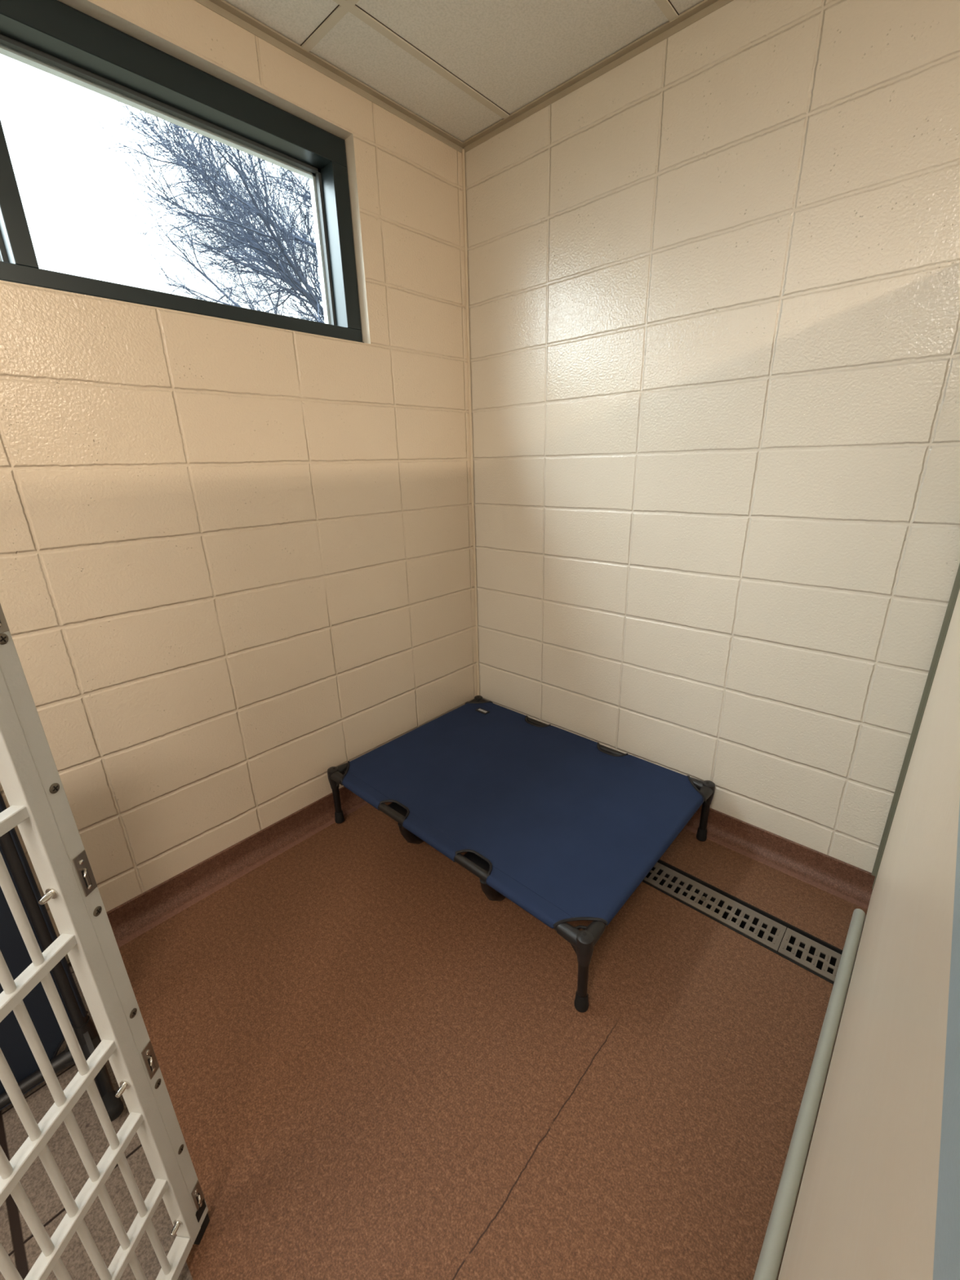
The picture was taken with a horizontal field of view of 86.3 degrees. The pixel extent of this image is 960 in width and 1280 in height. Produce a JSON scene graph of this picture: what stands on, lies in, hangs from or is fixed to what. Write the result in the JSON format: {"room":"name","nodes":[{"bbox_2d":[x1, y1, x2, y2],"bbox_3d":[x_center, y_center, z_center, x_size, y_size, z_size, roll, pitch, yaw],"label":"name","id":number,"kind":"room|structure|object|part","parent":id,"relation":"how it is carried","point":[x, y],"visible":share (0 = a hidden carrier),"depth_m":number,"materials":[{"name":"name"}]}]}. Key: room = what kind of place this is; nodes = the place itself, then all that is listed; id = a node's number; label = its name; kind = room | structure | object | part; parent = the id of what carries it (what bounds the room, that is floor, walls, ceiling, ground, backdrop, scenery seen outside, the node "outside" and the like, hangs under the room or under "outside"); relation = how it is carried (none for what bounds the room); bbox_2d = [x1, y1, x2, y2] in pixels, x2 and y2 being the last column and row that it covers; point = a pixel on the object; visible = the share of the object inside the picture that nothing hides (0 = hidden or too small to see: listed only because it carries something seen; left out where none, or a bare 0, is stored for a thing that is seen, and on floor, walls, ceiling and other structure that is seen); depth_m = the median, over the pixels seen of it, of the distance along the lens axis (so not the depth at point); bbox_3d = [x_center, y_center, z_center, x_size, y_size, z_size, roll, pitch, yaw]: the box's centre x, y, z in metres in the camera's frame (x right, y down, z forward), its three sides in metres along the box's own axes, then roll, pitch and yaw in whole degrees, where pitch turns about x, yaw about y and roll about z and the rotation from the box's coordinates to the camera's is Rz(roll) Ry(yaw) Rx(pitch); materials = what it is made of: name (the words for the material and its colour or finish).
{"room":"dog kennel","nodes":[
{"label":"dog kennel","id":0,"kind":"room"},
{"bbox_2d":[0,0,477,963],"bbox_3d":[-1.559,-0.190,0.997,0.200,3.100,4.700,15,25,40],"label":"wall","id":1,"kind":"structure","parent":0,"point":[237,568],"depth_m":1.68,"materials":[{"name":"paint"}]},
{"bbox_2d":[0,0,364,342],"bbox_3d":[-1.128,-1.149,1.184,0.124,0.609,1.915,15,25,40],"label":"window","id":2,"kind":"structure","parent":1,"relation":"in","point":[54,37],"depth_m":1.40,"materials":[{"name":"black metal"}]},
{"bbox_2d":[106,786,368,947],"bbox_3d":[-0.604,0.700,2.172,0.059,0.100,1.845,15,25,40],"label":"baseboard","id":3,"kind":"structure","parent":1,"relation":"attached to","point":[131,919],"depth_m":1.85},
{"bbox_2d":[194,0,466,153],"bbox_3d":[-1.509,-1.360,0.511,0.022,0.022,4.300,15,25,40],"label":"trim","id":4,"kind":"structure","parent":1,"relation":"attached to","point":[221,7],"depth_m":1.57,"materials":[{"name":"paint"}]},
{"bbox_2d":[462,149,479,695],"bbox_3d":[-0.036,-0.752,2.403,0.014,2.462,0.013,15,25,40],"label":"trim","id":5,"kind":"structure","parent":1,"relation":"attached to","point":[463,150],"depth_m":2.29,"materials":[{"name":"beige paint"}]},
{"bbox_2d":[0,802,867,1279],"bbox_3d":[0.542,1.727,-0.338,5.400,0.250,4.300,15,25,40],"label":"floor","id":6,"kind":"structure","parent":0,"point":[374,1064],"depth_m":1.24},
{"bbox_2d":[0,791,124,1121],"bbox_3d":[-1.326,0.788,0.693,0.259,0.913,1.216,15,25,40],"label":"cot","id":7,"kind":"object","parent":6,"relation":"on","point":[14,1045],"visible":0.73,"depth_m":1.19,"materials":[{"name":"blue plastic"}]},
{"bbox_3d":[-1.390,1.177,0.900,0.029,0.031,1.110,15,25,40],"label":"long rail","id":8,"kind":"part","parent":7,"relation":"part of","materials":[{"name":"black plastic"}]},
{"bbox_3d":[-1.006,0.617,1.163,0.028,0.808,0.029,15,25,40],"label":"short rail","id":9,"kind":"part","parent":7,"relation":"part of","materials":[{"name":"black plastic"}]},
{"bbox_3d":[-0.896,1.054,1.219,0.154,0.029,0.029,15,25,40],"label":"leg","id":10,"kind":"part","parent":7,"relation":"part of","materials":[{"name":"black metal"}]},
{"bbox_2d":[0,603,209,1279],"bbox_3d":[-0.619,0.402,0.293,0.039,1.903,0.889,1,19,7],"label":"gate","id":11,"kind":"object","parent":6,"relation":"on","point":[30,780],"visible":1,"depth_m":0.71,"materials":[{"name":"white metal"}]},
{"bbox_3d":[-0.566,-0.039,0.594,0.001,0.066,0.020,1,19,7],"label":"catch plate","id":12,"kind":"part","parent":11,"relation":"part of","materials":[{"name":"silver metal"}]},
{"bbox_3d":[-0.556,0.329,0.722,0.001,0.066,0.020,1,19,7],"label":"catch plate","id":13,"kind":"part","parent":11,"relation":"part of","materials":[{"name":"silver metal"}]},
{"bbox_3d":[-0.546,0.696,0.849,0.001,0.066,0.020,1,19,7],"label":"catch plate","id":14,"kind":"part","parent":11,"relation":"part of","materials":[{"name":"silver metal"}]},
{"bbox_3d":[-0.602,1.258,0.586,0.028,0.026,0.800,1,19,7],"label":"rail","id":15,"kind":"part","parent":11,"relation":"part of","materials":[{"name":"white metal"}]},
{"bbox_3d":[-0.537,1.061,0.976,0.001,0.066,0.020,1,19,7],"label":"catch plate","id":16,"kind":"part","parent":11,"relation":"part of","materials":[{"name":"silver metal"}]},
{"bbox_2d":[327,695,715,1012],"bbox_3d":[0.134,0.646,2.029,1.216,0.259,0.913,15,25,40],"label":"cot","id":17,"kind":"object","parent":6,"relation":"on","point":[564,826],"visible":1,"depth_m":1.84,"materials":[{"name":"blue fabric"}]},
{"bbox_3d":[-0.590,0.670,2.116,0.029,0.154,0.029,15,25,40],"label":"leg","id":18,"kind":"part","parent":17,"relation":"part of","materials":[{"name":"black metal"}]},
{"bbox_3d":[-0.161,0.662,1.696,1.110,0.029,0.031,15,25,40],"label":"long rail","id":19,"kind":"part","parent":17,"relation":"part of","materials":[{"name":"black plastic"}]},
{"bbox_3d":[0.423,0.439,2.295,1.110,0.029,0.031,15,25,40],"label":"long rail","id":20,"kind":"part","parent":17,"relation":"part of","materials":[{"name":"black plastic"}]},
{"bbox_3d":[0.273,0.908,1.363,0.029,0.154,0.029,15,25,40],"label":"leg","id":21,"kind":"part","parent":17,"relation":"part of","materials":[{"name":"black metal"}]},
{"bbox_3d":[0.859,0.684,1.963,0.029,0.154,0.029,15,25,40],"label":"leg","id":22,"kind":"part","parent":17,"relation":"part of","materials":[{"name":"black metal"}]},
{"bbox_2d":[642,859,856,991],"bbox_3d":[1.775,1.226,0.869,5.340,0.162,0.140,15,25,40],"label":"drain","id":23,"kind":"object","parent":6,"relation":"in","point":[816,956],"visible":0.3,"depth_m":1.65,"materials":[{"name":"silver metal"}]},
{"bbox_2d":[753,563,959,1279],"bbox_3d":[0.634,0.224,0.746,0.058,1.872,1.900,15,25,40],"label":"divider","id":24,"kind":"object","parent":6,"relation":"on","point":[878,1198],"visible":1,"depth_m":0.38,"materials":[{"name":"grey plastic"}]},
{"bbox_3d":[0.637,-0.042,0.641,0.028,0.032,1.896,15,25,40],"label":"rail","id":25,"kind":"part","parent":24,"relation":"part of","materials":[{"name":"grey metal"}]},
{"bbox_2d":[224,0,703,142],"bbox_3d":[0.474,-0.848,-1.232,5.400,0.062,4.300,15,25,40],"label":"ceiling","id":26,"kind":"structure","parent":0,"point":[462,67],"depth_m":1.50,"materials":[{"name":"tile"}]},
{"bbox_2d":[464,0,959,872],"bbox_3d":[2.098,-0.179,0.686,5.600,3.100,0.200,15,25,40],"label":"wall","id":27,"kind":"structure","parent":0,"point":[713,281],"depth_m":1.62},
{"bbox_2d":[462,0,733,152],"bbox_3d":[1.918,-1.364,0.260,5.400,0.022,0.022,15,25,40],"label":"trim","id":28,"kind":"structure","parent":27,"relation":"attached to","point":[705,7],"depth_m":1.60,"materials":[{"name":"paint"}]},
{"bbox_2d":[683,804,875,910],"bbox_3d":[1.968,1.014,1.071,5.400,0.100,0.059,15,25,40],"label":"baseboard","id":29,"kind":"structure","parent":27,"relation":"attached to","point":[853,884],"depth_m":1.84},
{"label":"outside","id":30,"kind":"structure","parent":0,"visible":0},
{"bbox_3d":[-22.197,-5.277,22.342,59.800,0.150,120.000,15,25,40],"label":"ground","id":31,"kind":"structure","parent":30,"visible":0},
{"bbox_2d":[85,97,324,323],"bbox_3d":[-3.461,-8.562,11.689,8.230,12.228,10.217,-13,22,-29],"label":"bare tree","id":32,"kind":"object","parent":31,"relation":"on","point":[279,261],"visible":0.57,"depth_m":9.88,"materials":[{"name":"grey plant"}]}
]}

